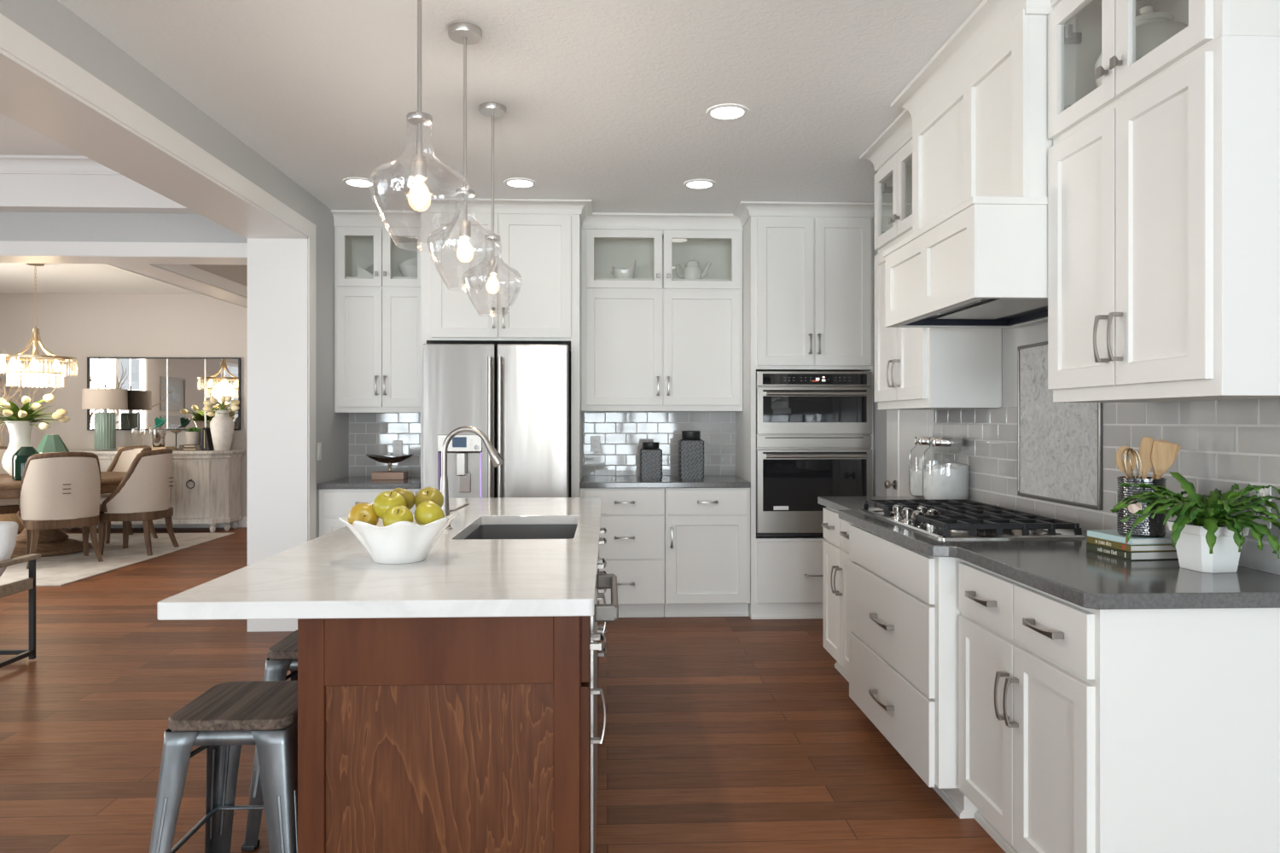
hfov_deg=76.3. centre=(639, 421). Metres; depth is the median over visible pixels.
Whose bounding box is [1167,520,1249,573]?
pot
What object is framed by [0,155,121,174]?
crown molding
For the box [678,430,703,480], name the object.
canister
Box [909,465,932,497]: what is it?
flour
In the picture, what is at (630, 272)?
gravy boat
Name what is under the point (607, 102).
ceiling
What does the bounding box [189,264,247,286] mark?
ceiling
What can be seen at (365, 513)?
apple
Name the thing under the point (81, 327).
wall
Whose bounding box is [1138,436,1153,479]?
wooden spatula
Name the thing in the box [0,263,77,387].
chandelier
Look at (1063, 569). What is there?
countertop
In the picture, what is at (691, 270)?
teapot
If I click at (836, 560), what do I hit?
base cabinet
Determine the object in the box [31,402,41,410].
tulip
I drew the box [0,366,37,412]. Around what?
bare branch
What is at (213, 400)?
tulip
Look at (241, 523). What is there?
baseboard
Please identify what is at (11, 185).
trim
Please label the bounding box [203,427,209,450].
book
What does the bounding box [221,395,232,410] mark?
tulip
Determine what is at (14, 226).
ceiling beam
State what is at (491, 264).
socket
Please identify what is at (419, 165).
socket
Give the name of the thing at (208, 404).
tulip
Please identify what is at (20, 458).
bottle vase
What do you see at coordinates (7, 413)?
tulip
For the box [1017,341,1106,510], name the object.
accent panel
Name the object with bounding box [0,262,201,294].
ceiling
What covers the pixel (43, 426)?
tulip
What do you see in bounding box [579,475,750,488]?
countertop
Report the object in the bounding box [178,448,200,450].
book
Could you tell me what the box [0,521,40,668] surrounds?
armchair
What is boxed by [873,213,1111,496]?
wall
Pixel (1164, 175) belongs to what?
upper cabinet
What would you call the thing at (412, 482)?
countertop
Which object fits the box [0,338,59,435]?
bare branch
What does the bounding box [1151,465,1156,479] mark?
wooden spatula
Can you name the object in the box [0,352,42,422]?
bare branch
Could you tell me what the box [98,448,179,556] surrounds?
dining chair
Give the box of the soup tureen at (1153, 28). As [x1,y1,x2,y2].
[1094,5,1187,87]
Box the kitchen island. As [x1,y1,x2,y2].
[297,527,606,852]
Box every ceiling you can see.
[0,0,983,214]
[0,113,83,156]
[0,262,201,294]
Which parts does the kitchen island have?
frame, panel, drawer, door, drawer, handle, handle, handle, handle, handle, handle, handle, handle, handle, handle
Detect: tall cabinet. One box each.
[405,197,592,497]
[733,201,874,619]
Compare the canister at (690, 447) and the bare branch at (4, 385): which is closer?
the canister at (690, 447)
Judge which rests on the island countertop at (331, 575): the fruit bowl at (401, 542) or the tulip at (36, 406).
the fruit bowl at (401, 542)
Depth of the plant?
9.74 m
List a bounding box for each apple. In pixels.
[348,503,378,525]
[372,491,406,519]
[383,505,413,526]
[391,488,415,509]
[414,487,443,507]
[414,500,444,525]
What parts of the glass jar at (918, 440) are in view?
lid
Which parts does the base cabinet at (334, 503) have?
door, handle, drawer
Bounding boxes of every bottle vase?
[11,447,39,480]
[35,434,69,453]
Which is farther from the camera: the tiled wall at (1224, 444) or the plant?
the plant
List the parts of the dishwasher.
door, handle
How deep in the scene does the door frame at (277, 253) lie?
5.10 m
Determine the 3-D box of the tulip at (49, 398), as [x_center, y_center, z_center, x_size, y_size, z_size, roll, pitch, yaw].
[-6.038,-0.068,8.162,0.361,0.380,0.074,0,0,-2]
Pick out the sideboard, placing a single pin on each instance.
(206, 488)
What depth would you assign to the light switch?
5.33 m
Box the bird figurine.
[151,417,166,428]
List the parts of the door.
knob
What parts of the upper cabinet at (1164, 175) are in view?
crown moulding, door, door, handle, knob, handle, knob, frame, door, door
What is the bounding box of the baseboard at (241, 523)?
[73,516,247,528]
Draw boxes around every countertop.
[157,497,601,620]
[317,476,420,488]
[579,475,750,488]
[817,496,1279,610]
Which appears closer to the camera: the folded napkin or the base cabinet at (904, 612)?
the base cabinet at (904, 612)
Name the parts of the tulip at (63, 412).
stem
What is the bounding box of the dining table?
[0,471,127,558]
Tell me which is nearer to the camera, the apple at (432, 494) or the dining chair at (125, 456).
the apple at (432, 494)
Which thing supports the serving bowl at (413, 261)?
on the serving bowl at (406, 270)
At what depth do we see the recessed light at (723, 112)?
3.80 m
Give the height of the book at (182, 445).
0.032 m
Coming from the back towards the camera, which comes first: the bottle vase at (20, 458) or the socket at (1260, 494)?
the bottle vase at (20, 458)
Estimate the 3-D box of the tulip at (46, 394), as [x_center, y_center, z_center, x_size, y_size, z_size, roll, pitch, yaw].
[-6.058,-0.075,8.209,0.312,0.392,0.074,0,0,-2]
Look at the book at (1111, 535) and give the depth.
2.40 m
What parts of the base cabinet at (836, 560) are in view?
handle, drawer, door, handle, handle, handle, drawer, door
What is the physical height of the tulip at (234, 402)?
0.250 m
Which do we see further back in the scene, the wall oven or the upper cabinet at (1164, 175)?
the wall oven
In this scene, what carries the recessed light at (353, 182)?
in the ceiling at (607, 102)
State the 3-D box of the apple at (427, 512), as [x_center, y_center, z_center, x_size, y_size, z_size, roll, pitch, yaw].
[-0.605,0.271,2.341,0.087,0.083,0.084,0,0,19]
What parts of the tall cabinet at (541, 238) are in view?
panel, door, handle, crown moulding, handle, door, panel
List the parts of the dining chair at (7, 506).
backrest, frame, seat frame, seat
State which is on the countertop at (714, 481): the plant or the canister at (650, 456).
the canister at (650, 456)
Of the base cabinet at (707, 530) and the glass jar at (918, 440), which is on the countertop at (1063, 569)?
the glass jar at (918, 440)
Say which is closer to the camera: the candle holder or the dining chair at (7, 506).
the dining chair at (7, 506)
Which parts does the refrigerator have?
door, handle, handle, door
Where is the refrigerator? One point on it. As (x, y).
(518, 395)
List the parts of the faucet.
lever, spout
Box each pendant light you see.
[368,0,468,248]
[427,22,501,290]
[462,102,522,315]
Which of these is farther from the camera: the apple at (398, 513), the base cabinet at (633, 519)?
the base cabinet at (633, 519)
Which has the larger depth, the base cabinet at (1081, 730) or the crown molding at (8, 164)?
the crown molding at (8, 164)
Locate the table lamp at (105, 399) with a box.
[81,384,127,451]
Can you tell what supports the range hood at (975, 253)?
attached to the wall at (1012, 338)
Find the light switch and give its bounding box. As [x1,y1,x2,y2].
[317,442,321,460]
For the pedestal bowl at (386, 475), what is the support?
on the countertop at (412, 482)
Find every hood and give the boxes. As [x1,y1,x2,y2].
[883,0,1053,327]
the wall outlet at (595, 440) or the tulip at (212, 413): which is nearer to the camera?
the wall outlet at (595, 440)
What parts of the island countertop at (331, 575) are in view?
disposal button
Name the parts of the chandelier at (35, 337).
bulb, bulb, arm, arm, arm, bulb, chain, arm, bulb, arm, arm, bulb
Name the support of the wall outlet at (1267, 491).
attached to the tiled wall at (1224, 444)
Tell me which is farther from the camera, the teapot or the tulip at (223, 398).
the tulip at (223, 398)
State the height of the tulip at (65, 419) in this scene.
0.176 m
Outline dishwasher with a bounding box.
[590,573,618,852]
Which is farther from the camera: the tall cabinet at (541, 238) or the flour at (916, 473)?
the tall cabinet at (541, 238)
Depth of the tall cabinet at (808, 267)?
5.43 m
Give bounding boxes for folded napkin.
[357,266,373,276]
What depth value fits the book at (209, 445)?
9.74 m
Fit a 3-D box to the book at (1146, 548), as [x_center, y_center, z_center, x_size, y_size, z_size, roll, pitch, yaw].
[1.522,0.370,2.467,0.229,0.020,0.192,0,0,-6]
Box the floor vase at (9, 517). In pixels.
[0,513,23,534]
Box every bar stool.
[149,680,297,852]
[241,629,297,851]
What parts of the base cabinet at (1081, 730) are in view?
handle, drawer, door, handle, handle, handle, drawer, door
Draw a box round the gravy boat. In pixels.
[609,259,636,278]
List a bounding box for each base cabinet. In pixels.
[319,488,420,536]
[579,488,664,617]
[663,488,750,616]
[821,506,850,682]
[849,523,978,819]
[958,559,1279,852]
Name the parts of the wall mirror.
mirror panel, mirror panel, mirror panel, mirror panel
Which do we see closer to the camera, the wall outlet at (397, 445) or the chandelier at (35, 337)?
the wall outlet at (397, 445)
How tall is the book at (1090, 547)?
0.026 m
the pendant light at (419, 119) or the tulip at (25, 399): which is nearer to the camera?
the pendant light at (419, 119)
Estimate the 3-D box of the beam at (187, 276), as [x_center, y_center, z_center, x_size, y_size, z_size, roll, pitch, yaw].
[-3.740,-1.171,7.988,0.310,0.099,4.340,0,0,-2]
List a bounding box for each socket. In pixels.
[412,122,427,180]
[459,196,471,239]
[488,240,497,274]
[1254,492,1263,503]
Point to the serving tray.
(173, 448)
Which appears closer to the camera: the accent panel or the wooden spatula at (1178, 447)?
the wooden spatula at (1178, 447)
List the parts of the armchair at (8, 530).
backrest, seat rail, frame, arm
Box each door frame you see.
[0,13,315,632]
[886,409,934,496]
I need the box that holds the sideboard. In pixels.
[59,449,244,532]
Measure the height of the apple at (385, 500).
0.084 m
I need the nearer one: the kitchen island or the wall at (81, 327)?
the kitchen island
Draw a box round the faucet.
[440,425,504,523]
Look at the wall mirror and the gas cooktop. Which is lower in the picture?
the gas cooktop
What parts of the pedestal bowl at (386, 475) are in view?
stem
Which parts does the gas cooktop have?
knob, knob, knob, knob, knob, burner, burner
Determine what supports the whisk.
in the utensil crock
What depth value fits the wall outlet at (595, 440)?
6.02 m
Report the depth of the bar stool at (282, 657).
2.54 m
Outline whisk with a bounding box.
[1123,448,1141,478]
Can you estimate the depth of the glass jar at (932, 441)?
3.98 m
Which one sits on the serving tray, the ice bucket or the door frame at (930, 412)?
the ice bucket
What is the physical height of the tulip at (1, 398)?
0.356 m
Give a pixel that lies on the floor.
(723, 735)
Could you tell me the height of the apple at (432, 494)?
0.080 m
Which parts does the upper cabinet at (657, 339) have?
door, door, handle, frame, crown moulding, handle, door, door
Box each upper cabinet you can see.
[331,209,420,413]
[581,212,743,411]
[859,109,1001,409]
[1047,0,1279,402]
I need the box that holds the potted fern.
[1110,471,1279,573]
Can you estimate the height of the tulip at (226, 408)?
0.103 m
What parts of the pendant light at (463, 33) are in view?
lamp shade, rod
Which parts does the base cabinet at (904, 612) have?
handle, handle, drawer, drawer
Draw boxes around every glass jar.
[908,436,948,498]
[922,437,970,500]
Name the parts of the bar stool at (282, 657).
seat, leg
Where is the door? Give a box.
[884,409,927,496]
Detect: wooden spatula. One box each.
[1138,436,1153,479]
[1150,441,1177,479]
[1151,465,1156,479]
[1157,439,1181,465]
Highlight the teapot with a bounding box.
[675,256,711,279]
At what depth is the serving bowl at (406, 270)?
5.74 m
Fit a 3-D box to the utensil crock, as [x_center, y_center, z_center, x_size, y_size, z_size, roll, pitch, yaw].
[1.502,0.256,2.442,0.131,0.172,0.131,0,0,-2]
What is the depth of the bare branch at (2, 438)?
9.49 m
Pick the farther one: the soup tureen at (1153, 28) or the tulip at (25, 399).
the tulip at (25, 399)
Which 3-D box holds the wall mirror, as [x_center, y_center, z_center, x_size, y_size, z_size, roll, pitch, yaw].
[-5.870,-0.335,10.056,1.840,0.900,0.035,0,0,-2]
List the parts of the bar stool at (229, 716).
leg, leg, seat, leg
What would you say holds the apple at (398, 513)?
in the fruit bowl at (401, 542)
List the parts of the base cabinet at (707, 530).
handle, drawer, door, handle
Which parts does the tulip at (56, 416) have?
stem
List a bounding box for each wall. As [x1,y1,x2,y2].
[0,0,349,538]
[0,293,247,516]
[349,411,735,477]
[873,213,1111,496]
[933,398,1279,575]
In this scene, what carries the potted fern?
on the countertop at (1063, 569)
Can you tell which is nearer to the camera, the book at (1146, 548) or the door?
the book at (1146, 548)
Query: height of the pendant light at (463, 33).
0.960 m
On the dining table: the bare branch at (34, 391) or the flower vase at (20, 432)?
the flower vase at (20, 432)
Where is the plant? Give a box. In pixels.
[185,426,200,444]
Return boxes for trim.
[0,174,168,198]
[0,255,247,265]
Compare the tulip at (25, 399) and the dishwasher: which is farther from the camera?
the tulip at (25, 399)
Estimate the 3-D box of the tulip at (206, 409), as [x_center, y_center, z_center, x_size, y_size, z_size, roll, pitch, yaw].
[-5.111,-0.092,9.763,0.232,0.176,0.073,0,0,-20]
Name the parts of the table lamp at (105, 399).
lamp shade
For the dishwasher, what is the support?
in the kitchen island
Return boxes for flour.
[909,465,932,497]
[923,463,969,500]
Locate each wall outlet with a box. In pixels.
[392,440,402,456]
[590,436,599,452]
[1249,483,1271,529]
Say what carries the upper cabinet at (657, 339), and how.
attached to the tiled wall at (622, 434)
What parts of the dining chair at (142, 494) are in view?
leg, leg, seat frame, frame, backrest, leg, leg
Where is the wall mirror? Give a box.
[87,357,240,430]
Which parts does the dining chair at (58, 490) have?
leg, leg, backrest, frame, seat frame, leg, leg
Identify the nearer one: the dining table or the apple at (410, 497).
the apple at (410, 497)
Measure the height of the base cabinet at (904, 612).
0.874 m
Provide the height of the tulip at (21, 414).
0.226 m
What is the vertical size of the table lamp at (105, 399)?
0.800 m
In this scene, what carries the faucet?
on the island countertop at (331, 575)
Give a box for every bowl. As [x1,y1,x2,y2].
[337,512,458,564]
[365,453,414,480]
[398,257,417,267]
[398,265,417,277]
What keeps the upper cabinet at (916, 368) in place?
attached to the wall at (1012, 338)
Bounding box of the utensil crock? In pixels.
[1116,476,1167,538]
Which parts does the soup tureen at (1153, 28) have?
lid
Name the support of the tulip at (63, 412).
in the flower vase at (20, 432)
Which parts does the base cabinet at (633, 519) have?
drawer, handle, handle, handle, drawer, drawer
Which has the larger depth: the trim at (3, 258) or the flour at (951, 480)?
the trim at (3, 258)
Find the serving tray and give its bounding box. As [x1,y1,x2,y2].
[117,446,176,451]
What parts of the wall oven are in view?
vent trim, trim, oven door, microwave door, control panel, panel glass, handle, handle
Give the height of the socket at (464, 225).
0.164 m
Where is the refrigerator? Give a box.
[423,343,570,498]
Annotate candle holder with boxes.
[170,430,181,450]
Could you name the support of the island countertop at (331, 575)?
on the kitchen island
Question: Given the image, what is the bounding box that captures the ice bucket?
[151,429,166,447]
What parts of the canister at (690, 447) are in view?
lid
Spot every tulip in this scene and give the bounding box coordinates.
[0,397,5,405]
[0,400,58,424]
[0,401,11,409]
[2,409,14,417]
[17,410,27,418]
[21,395,30,405]
[27,409,67,421]
[28,395,55,409]
[29,394,54,405]
[29,412,63,419]
[29,415,70,423]
[29,422,49,430]
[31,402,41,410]
[203,400,221,409]
[203,406,218,412]
[205,410,215,416]
[209,396,221,410]
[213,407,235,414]
[220,395,226,407]
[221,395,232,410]
[222,405,239,411]
[223,400,239,408]
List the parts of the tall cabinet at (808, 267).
door, drawer, crown moulding, handle, handle, handle, door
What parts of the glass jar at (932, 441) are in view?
lid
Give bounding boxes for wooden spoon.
[1115,446,1136,478]
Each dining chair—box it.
[0,446,24,529]
[18,451,103,569]
[88,445,157,543]
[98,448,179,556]
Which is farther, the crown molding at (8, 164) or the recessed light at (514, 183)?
the crown molding at (8, 164)
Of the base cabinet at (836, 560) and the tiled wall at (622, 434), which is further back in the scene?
the tiled wall at (622, 434)
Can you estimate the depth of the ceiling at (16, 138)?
5.10 m
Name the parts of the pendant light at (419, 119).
lamp shade, rod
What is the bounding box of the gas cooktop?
[858,499,1085,540]
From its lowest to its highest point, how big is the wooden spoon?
0.248 m
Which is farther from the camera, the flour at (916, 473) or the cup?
the cup
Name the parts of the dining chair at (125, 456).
seat, leg, backrest, frame, leg, leg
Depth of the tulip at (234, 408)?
9.75 m
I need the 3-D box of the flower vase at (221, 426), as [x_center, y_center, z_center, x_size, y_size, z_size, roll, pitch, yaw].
[-5.018,0.112,9.788,0.260,0.487,0.260,0,0,-2]
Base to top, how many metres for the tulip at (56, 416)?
0.209 m
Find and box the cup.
[170,430,181,433]
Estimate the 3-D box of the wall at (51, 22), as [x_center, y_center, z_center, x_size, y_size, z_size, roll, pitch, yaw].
[-2.094,-0.255,0.692,0.350,3.150,10.750,0,0,-2]
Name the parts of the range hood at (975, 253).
panel, chimney frame, crown moulding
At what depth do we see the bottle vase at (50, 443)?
8.01 m
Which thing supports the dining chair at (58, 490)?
on the area rug
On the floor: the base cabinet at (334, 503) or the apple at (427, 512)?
the base cabinet at (334, 503)
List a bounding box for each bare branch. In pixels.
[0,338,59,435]
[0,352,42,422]
[0,357,58,446]
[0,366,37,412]
[0,380,18,432]
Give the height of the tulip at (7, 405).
0.308 m
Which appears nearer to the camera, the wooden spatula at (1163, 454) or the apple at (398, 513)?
the apple at (398, 513)
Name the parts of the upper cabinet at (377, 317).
door, door, crown moulding, handle, frame, handle, door, door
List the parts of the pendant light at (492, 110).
lamp shade, rod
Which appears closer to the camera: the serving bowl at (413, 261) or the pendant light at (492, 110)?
the pendant light at (492, 110)
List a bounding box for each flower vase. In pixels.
[1,421,34,476]
[209,410,234,450]
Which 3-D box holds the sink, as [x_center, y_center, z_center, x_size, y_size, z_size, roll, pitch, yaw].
[-0.455,0.546,3.152,0.462,0.204,0.745,0,0,-2]
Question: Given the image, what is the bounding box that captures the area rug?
[0,533,234,587]
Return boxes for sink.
[464,524,577,539]
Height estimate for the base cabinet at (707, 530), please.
0.874 m
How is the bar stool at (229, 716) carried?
on the floor
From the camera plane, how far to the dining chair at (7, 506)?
8.55 m
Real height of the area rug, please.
0.012 m
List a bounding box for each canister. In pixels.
[640,442,662,480]
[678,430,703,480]
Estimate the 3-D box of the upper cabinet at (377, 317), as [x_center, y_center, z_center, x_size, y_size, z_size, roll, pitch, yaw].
[-1.790,-0.751,5.781,0.658,1.386,0.405,0,0,-2]
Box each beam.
[0,211,247,256]
[106,263,247,308]
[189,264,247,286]
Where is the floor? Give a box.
[0,527,1006,852]
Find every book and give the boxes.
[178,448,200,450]
[179,444,200,448]
[200,428,203,450]
[202,427,214,450]
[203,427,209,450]
[1086,542,1178,560]
[1087,529,1172,545]
[1087,536,1176,552]
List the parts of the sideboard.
door, door, ring pull, door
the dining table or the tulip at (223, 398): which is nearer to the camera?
the dining table
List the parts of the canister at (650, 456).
lid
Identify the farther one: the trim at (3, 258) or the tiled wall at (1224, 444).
the trim at (3, 258)
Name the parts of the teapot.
handle, lid, spout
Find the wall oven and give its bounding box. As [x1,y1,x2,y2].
[756,371,872,536]
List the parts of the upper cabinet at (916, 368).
crown moulding, door, door, handle, knob, frame, handle, knob, door, door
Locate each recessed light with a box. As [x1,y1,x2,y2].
[343,177,376,187]
[503,178,536,188]
[683,179,715,189]
[706,104,748,120]
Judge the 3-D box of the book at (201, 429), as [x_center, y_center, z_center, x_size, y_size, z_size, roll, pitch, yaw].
[-5.224,0.223,9.790,0.028,0.265,0.170,0,0,-2]
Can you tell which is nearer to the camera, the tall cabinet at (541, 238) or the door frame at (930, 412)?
the door frame at (930, 412)
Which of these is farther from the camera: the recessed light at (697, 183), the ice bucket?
the ice bucket

